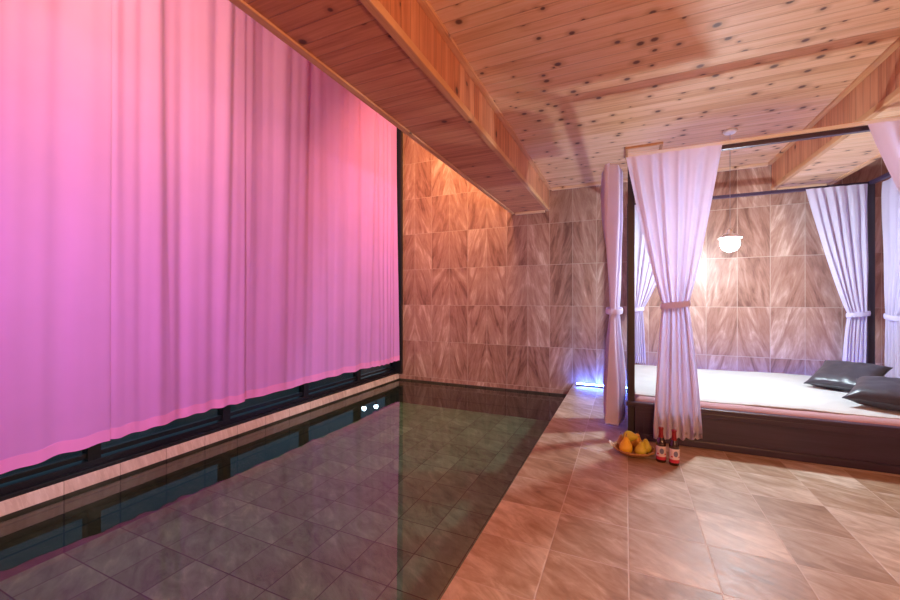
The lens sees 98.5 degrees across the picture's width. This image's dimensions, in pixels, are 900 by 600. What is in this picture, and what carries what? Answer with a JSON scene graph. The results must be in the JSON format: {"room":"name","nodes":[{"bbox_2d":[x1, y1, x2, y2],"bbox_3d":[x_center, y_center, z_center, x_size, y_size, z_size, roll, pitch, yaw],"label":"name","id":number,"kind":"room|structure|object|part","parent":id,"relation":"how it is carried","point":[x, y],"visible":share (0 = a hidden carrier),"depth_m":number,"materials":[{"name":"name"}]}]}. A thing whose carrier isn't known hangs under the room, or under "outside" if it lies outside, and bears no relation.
{"room":"spa","nodes":[
{"label":"spa","id":0,"kind":"room"},
{"bbox_2d":[385,133,890,393],"bbox_3d":[2.335,-0.925,5.414,7.600,5.450,0.150,0,0,24],"label":"wall","id":1,"kind":"structure","parent":0,"point":[493,296],"depth_m":5.57,"materials":[{"name":"tile"}]},
{"bbox_2d":[0,128,402,501],"bbox_3d":[-2.434,-1.136,3.453,0.222,4.828,7.490,0,0,24],"label":"window","id":2,"kind":"structure","parent":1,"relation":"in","point":[93,458],"depth_m":3.61,"materials":[{"name":"black metal"}]},
{"bbox_3d":[-2.513,1.173,3.450,0.060,0.037,7.420,0,0,24],"label":"frame rail","id":3,"kind":"part","parent":2,"relation":"part of","materials":[{"name":"black metal"}]},
{"bbox_2d":[417,0,550,189],"bbox_3d":[-0.050,-1.630,2.338,0.045,0.020,7.420,0,0,24],"label":"trim","id":4,"kind":"structure","parent":1,"relation":"attached to","point":[424,4],"depth_m":2.79,"materials":[{"name":"brown wood"}]},
{"bbox_2d":[515,210,544,214],"bbox_3d":[1.198,-1.310,5.818,0.445,0.030,0.050,0,0,24],"label":"trim","id":5,"kind":"structure","parent":1,"relation":"attached to","point":[539,211],"depth_m":5.80,"materials":[{"name":"brown wood"}]},
{"bbox_2d":[551,162,767,190],"bbox_3d":[2.644,-1.623,5.164,2.540,0.035,0.050,0,0,24],"label":"trim","id":6,"kind":"structure","parent":1,"relation":"attached to","point":[759,164],"depth_m":4.82,"materials":[{"name":"brown wood"}]},
{"bbox_2d":[777,183,826,189],"bbox_3d":[4.089,-1.310,4.512,0.440,0.030,0.050,0,0,24],"label":"trim","id":7,"kind":"structure","parent":1,"relation":"attached to","point":[825,184],"depth_m":4.49,"materials":[{"name":"brown wood"}]},
{"bbox_2d":[768,37,899,164],"bbox_3d":[2.306,-1.630,1.274,0.045,0.020,7.420,0,0,24],"label":"trim","id":8,"kind":"structure","parent":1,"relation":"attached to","point":[895,44],"depth_m":2.99,"materials":[{"name":"brown wood"}]},
{"bbox_2d":[427,0,899,187],"bbox_3d":[1.905,-1.690,1.455,4.925,0.100,7.420,0,0,24],"label":"ceiling","id":9,"kind":"structure","parent":0,"point":[579,83],"depth_m":2.70,"materials":[{"name":"brown wood"}]},
{"bbox_2d":[229,0,548,213],"bbox_3d":[-0.319,-1.476,2.459,0.569,0.327,7.420,0,0,24],"label":"ceiling beam","id":10,"kind":"structure","parent":9,"relation":"attached to","point":[389,55],"depth_m":2.37,"materials":[{"name":"brown wood"}]},
{"bbox_3d":[-0.081,-1.337,2.352,0.047,0.047,7.420,0,0,24],"label":"corner trim","id":11,"kind":"part","parent":10,"relation":"part of","materials":[{"name":"brown wood"}]},
{"bbox_2d":[625,142,662,159],"bbox_3d":[2.115,-1.629,4.246,0.360,0.022,0.340,0,0,24],"label":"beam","id":12,"kind":"structure","parent":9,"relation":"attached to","point":[653,146],"depth_m":4.17,"materials":[{"name":"brown wood"}]},
{"bbox_3d":[2.115,-1.637,4.246,0.320,0.006,0.300,0,0,24],"label":"panel","id":13,"kind":"part","parent":12,"relation":"part of","materials":[{"name":"brown wood"}]},
{"bbox_2d":[718,128,741,251],"bbox_3d":[2.708,-1.054,3.752,0.196,1.172,0.196,0,0,24],"label":"pendant lamp","id":14,"kind":"object","parent":9,"relation":"hanging from","point":[730,241],"visible":1,"depth_m":3.71,"materials":[{"name":"white plastic"}]},
{"bbox_3d":[2.708,-0.546,3.752,0.156,0.156,0.156,0,0,24],"label":"globe","id":15,"kind":"part","parent":14,"relation":"part of"},
{"bbox_2d":[771,47,899,189],"bbox_3d":[2.573,-1.476,1.153,0.564,0.327,7.420,0,0,24],"label":"ceiling beam","id":16,"kind":"structure","parent":9,"relation":"attached to","point":[829,160],"depth_m":3.37,"materials":[{"name":"brown wood"}]},
{"bbox_3d":[2.808,-1.337,1.047,0.047,0.047,7.420,0,0,24],"label":"corner trim","id":17,"kind":"part","parent":16,"relation":"part of","materials":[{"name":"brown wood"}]},
{"bbox_2d":[440,383,899,599],"bbox_3d":[0.868,1.260,1.923,7.200,0.120,7.420,0,0,24],"label":"floor","id":18,"kind":"structure","parent":0,"point":[582,518],"depth_m":2.05,"materials":[{"name":"stone"}]},
{"bbox_2d":[0,378,566,599],"bbox_3d":[-0.981,1.600,3.021,3.165,0.560,6.940,0,0,24],"label":"pool","id":19,"kind":"object","parent":18,"relation":"in","point":[385,491],"visible":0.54,"depth_m":3.16,"materials":[{"name":"liquid"}]},
{"bbox_2d":[0,374,398,516],"bbox_3d":[-2.485,1.325,3.437,0.162,0.094,7.420,0,0,24],"label":"curb","id":20,"kind":"object","parent":19,"relation":"on","point":[17,503],"visible":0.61,"depth_m":3.25,"materials":[{"name":"stone"}]},
{"bbox_2d":[576,383,626,389],"bbox_3d":[3.177,1.182,4.825,3.080,0.036,0.050,0,0,24],"label":"led strip","id":21,"kind":"object","parent":18,"relation":"on","point":[577,384],"visible":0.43,"depth_m":5.36,"materials":[{"name":"white plastic"}]},
{"bbox_2d":[609,440,655,457],"bbox_3d":[1.431,1.159,3.024,0.306,0.082,0.306,0,0,-21],"label":"fruit basket","id":22,"kind":"object","parent":18,"relation":"on","point":[614,444],"visible":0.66,"depth_m":2.96,"materials":[{"name":"wicker"}]},
{"bbox_2d":[617,432,623,445],"bbox_3d":[1.377,1.119,3.095,0.079,0.125,0.080,0,0,-3],"label":"pear","id":23,"kind":"object","parent":22,"relation":"in","point":[621,437],"visible":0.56,"depth_m":3.09,"materials":[{"name":"food"}]},
{"bbox_2d":[619,434,632,452],"bbox_3d":[1.354,1.110,2.989,0.096,0.150,0.094,0,0,-3],"label":"pear","id":24,"kind":"object","parent":22,"relation":"in","point":[625,445],"visible":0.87,"depth_m":2.96,"materials":[{"name":"orange food"}]},
{"bbox_2d":[623,431,637,440],"bbox_3d":[1.428,1.073,3.051,0.121,0.081,0.081,0,0,21],"label":"pear","id":25,"kind":"object","parent":22,"relation":"in","point":[632,436],"visible":0.92,"depth_m":3.02,"materials":[{"name":"yellow food"}]},
{"bbox_2d":[630,431,641,448],"bbox_3d":[1.481,1.113,3.092,0.090,0.142,0.091,0,0,-3],"label":"pear","id":26,"kind":"object","parent":22,"relation":"in","point":[635,442],"visible":0.56,"depth_m":3.06,"materials":[{"name":"orange food"}]},
{"bbox_2d":[635,439,646,454],"bbox_3d":[1.445,1.118,2.941,0.082,0.130,0.083,0,0,-33],"label":"pear","id":27,"kind":"object","parent":22,"relation":"in","point":[640,449],"visible":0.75,"depth_m":2.92,"materials":[{"name":"yellow food"}]},
{"bbox_2d":[643,437,651,452],"bbox_3d":[1.519,1.121,3.004,0.076,0.120,0.076,0,0,-38],"label":"pear","id":28,"kind":"object","parent":22,"relation":"in","point":[646,443],"visible":0.67,"depth_m":2.98,"materials":[{"name":"yellow food"}]},
{"bbox_2d":[656,426,665,462],"bbox_3d":[1.569,1.072,2.884,0.068,0.256,0.069,0,0,20],"label":"beer bottle","id":29,"kind":"object","parent":18,"relation":"on","point":[660,442],"visible":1,"depth_m":2.86,"materials":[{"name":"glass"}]},
{"bbox_2d":[669,429,679,465],"bbox_3d":[1.634,1.072,2.829,0.068,0.256,0.069,0,0,10],"label":"beer bottle","id":30,"kind":"object","parent":18,"relation":"on","point":[674,451],"visible":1,"depth_m":2.81,"materials":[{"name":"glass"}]},
{"bbox_3d":[1.634,1.075,2.830,0.068,0.250,0.068,0,0,10],"label":"glass","id":31,"kind":"part","parent":30,"relation":"part of","materials":[{"name":"red glass"}]},
{"bbox_2d":[626,116,899,474],"bbox_3d":[2.990,-0.034,3.718,2.370,2.468,1.862,0,0,24],"label":"canopy bed","id":32,"kind":"object","parent":18,"relation":"on","point":[855,445],"visible":0.66,"depth_m":3.00,"materials":[{"name":"brown wood"}]},
{"bbox_2d":[601,163,625,425],"bbox_3d":[1.626,-0.039,3.846,0.218,2.402,0.753,0,0,24],"label":"curtain","id":33,"kind":"object","parent":32,"relation":"hanging from","point":[614,377],"visible":1,"depth_m":3.59,"materials":[{"name":"white fabric"}]},
{"bbox_3d":[2.316,-0.020,5.014,0.055,2.440,0.055,0,0,24],"label":"post","id":34,"kind":"part","parent":32,"relation":"part of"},
{"bbox_3d":[1.585,-0.020,3.396,0.055,2.440,0.055,0,0,24],"label":"post","id":35,"kind":"part","parent":32,"relation":"part of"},
{"bbox_2d":[635,205,655,363],"bbox_3d":[2.607,-0.199,4.805,0.640,2.022,0.095,0,0,27],"label":"curtain","id":36,"kind":"object","parent":32,"relation":"hanging from","point":[645,284],"visible":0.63,"depth_m":4.90,"materials":[{"name":"white fabric"}]},
{"bbox_2d":[626,144,721,440],"bbox_3d":[1.814,-0.026,3.171,0.685,2.377,0.125,0,0,27],"label":"curtain","id":37,"kind":"object","parent":32,"relation":"hanging from","point":[673,191],"visible":0.99,"depth_m":3.15,"materials":[{"name":"white fabric"}]},
{"bbox_3d":[3.362,-1.222,4.542,2.240,0.035,0.043,0,0,24],"label":"canopy rail","id":38,"kind":"part","parent":32,"relation":"part of","materials":[{"name":"brown wood"}]},
{"bbox_3d":[2.624,1.039,2.907,2.370,0.322,0.082,0,0,24],"label":"panel","id":39,"kind":"part","parent":32,"relation":"part of","materials":[{"name":"brown wood"}]},
{"bbox_2d":[635,395,899,425],"bbox_3d":[2.989,0.900,3.715,2.230,0.109,1.748,0,0,24],"label":"mattress","id":40,"kind":"object","parent":32,"relation":"on","point":[758,409],"visible":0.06,"depth_m":2.96,"materials":[{"name":"white fabric"}]},
{"bbox_2d":[635,364,899,418],"bbox_3d":[3.002,0.835,3.746,2.228,0.033,1.679,0,0,24],"label":"sheet","id":41,"kind":"object","parent":40,"relation":"on","point":[775,390],"visible":0.63,"depth_m":3.48,"materials":[{"name":"white fabric"}]},
{"bbox_2d":[804,360,892,390],"bbox_3d":[3.654,0.696,3.573,0.426,0.240,0.466,0,0,-26],"label":"cushion","id":42,"kind":"object","parent":41,"relation":"on","point":[833,374],"visible":0.78,"depth_m":3.54,"materials":[{"name":"black leather"}]},
{"bbox_2d":[842,376,899,410],"bbox_3d":[3.376,0.708,2.908,0.412,0.216,0.545,0,0,-33],"label":"cushion","id":43,"kind":"object","parent":41,"relation":"on","point":[882,392],"visible":1,"depth_m":2.93,"materials":[{"name":"black leather"}]},
{"bbox_3d":[2.631,-1.222,2.924,2.240,0.035,0.043,0,0,24],"label":"canopy rail","id":44,"kind":"part","parent":32,"relation":"part of","materials":[{"name":"brown wood"}]},
{"bbox_2d":[806,184,870,362],"bbox_3d":[4.127,-0.199,4.133,0.521,2.022,0.102,0,0,24],"label":"curtain","id":45,"kind":"object","parent":32,"relation":"hanging from","point":[839,213],"visible":0.91,"depth_m":4.09,"materials":[{"name":"white fabric"}]},
{"bbox_3d":[4.407,-0.020,4.069,0.055,2.440,0.055,0,0,24],"label":"post","id":46,"kind":"part","parent":32,"relation":"part of","materials":[{"name":"brown wood"}]},
{"bbox_3d":[4.042,-1.222,3.260,0.043,0.035,1.720,0,0,24],"label":"canopy rail","id":47,"kind":"part","parent":32,"relation":"part of","materials":[{"name":"brown wood"}]},
{"bbox_2d":[868,120,899,192],"bbox_3d":[3.268,-0.037,2.513,0.829,2.357,0.125,0,0,24],"label":"curtain","id":48,"kind":"object","parent":32,"relation":"hanging from","point":[886,135],"visible":1,"depth_m":2.63,"materials":[{"name":"white fabric"}]},
{"bbox_2d":[881,177,899,377],"bbox_3d":[4.265,-0.059,3.583,0.102,2.302,0.839,0,0,23],"label":"curtain","id":49,"kind":"object","parent":32,"relation":"hanging from","point":[890,195],"visible":0.84,"depth_m":3.83,"materials":[{"name":"white fabric"}]},
{"label":"outside","id":50,"kind":"structure","parent":0,"visible":0},
{"bbox_2d":[0,365,384,475],"bbox_3d":[-6.197,1.650,10.479,12.080,0.100,22.000,0,0,24],"label":"ground","id":51,"kind":"structure","parent":50,"point":[251,401],"depth_m":5.42,"materials":[{"name":"black"}]},
{"bbox_3d":[-2.371,-3.417,3.375,0.032,0.030,7.400,0,0,24],"label":"rail","id":52,"kind":"object","parent":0,"visible":0},
{"bbox_2d":[0,0,110,473],"bbox_3d":[-2.809,-1.133,2.405,0.113,4.534,1.149,0,0,24],"label":"window curtain","id":53,"kind":"object","parent":52,"relation":"hanging from","point":[55,55],"visible":1,"depth_m":2.65,"materials":[{"name":"pink fabric"}]},
{"bbox_2d":[110,0,245,438],"bbox_3d":[-2.344,-1.169,3.435,0.118,4.461,1.151,0,0,28],"label":"window curtain","id":54,"kind":"object","parent":52,"relation":"hanging from","point":[177,255],"visible":0.99,"depth_m":3.40,"materials":[{"name":"pink fabric"}]},
{"bbox_2d":[245,14,375,398],"bbox_3d":[-1.639,-1.183,4.975,0.139,4.433,2.272,0,0,24],"label":"window curtain","id":55,"kind":"object","parent":52,"relation":"hanging from","point":[310,141],"visible":0.93,"depth_m":4.64,"materials":[{"name":"pink fabric"}]},
{"bbox_2d":[374,112,399,366],"bbox_3d":[-1.048,-1.173,6.343,0.068,4.454,0.733,0,0,26],"label":"window curtain","id":56,"kind":"object","parent":52,"relation":"hanging from","point":[386,292],"visible":0.85,"depth_m":6.32,"materials":[{"name":"pink fabric"}]}
]}

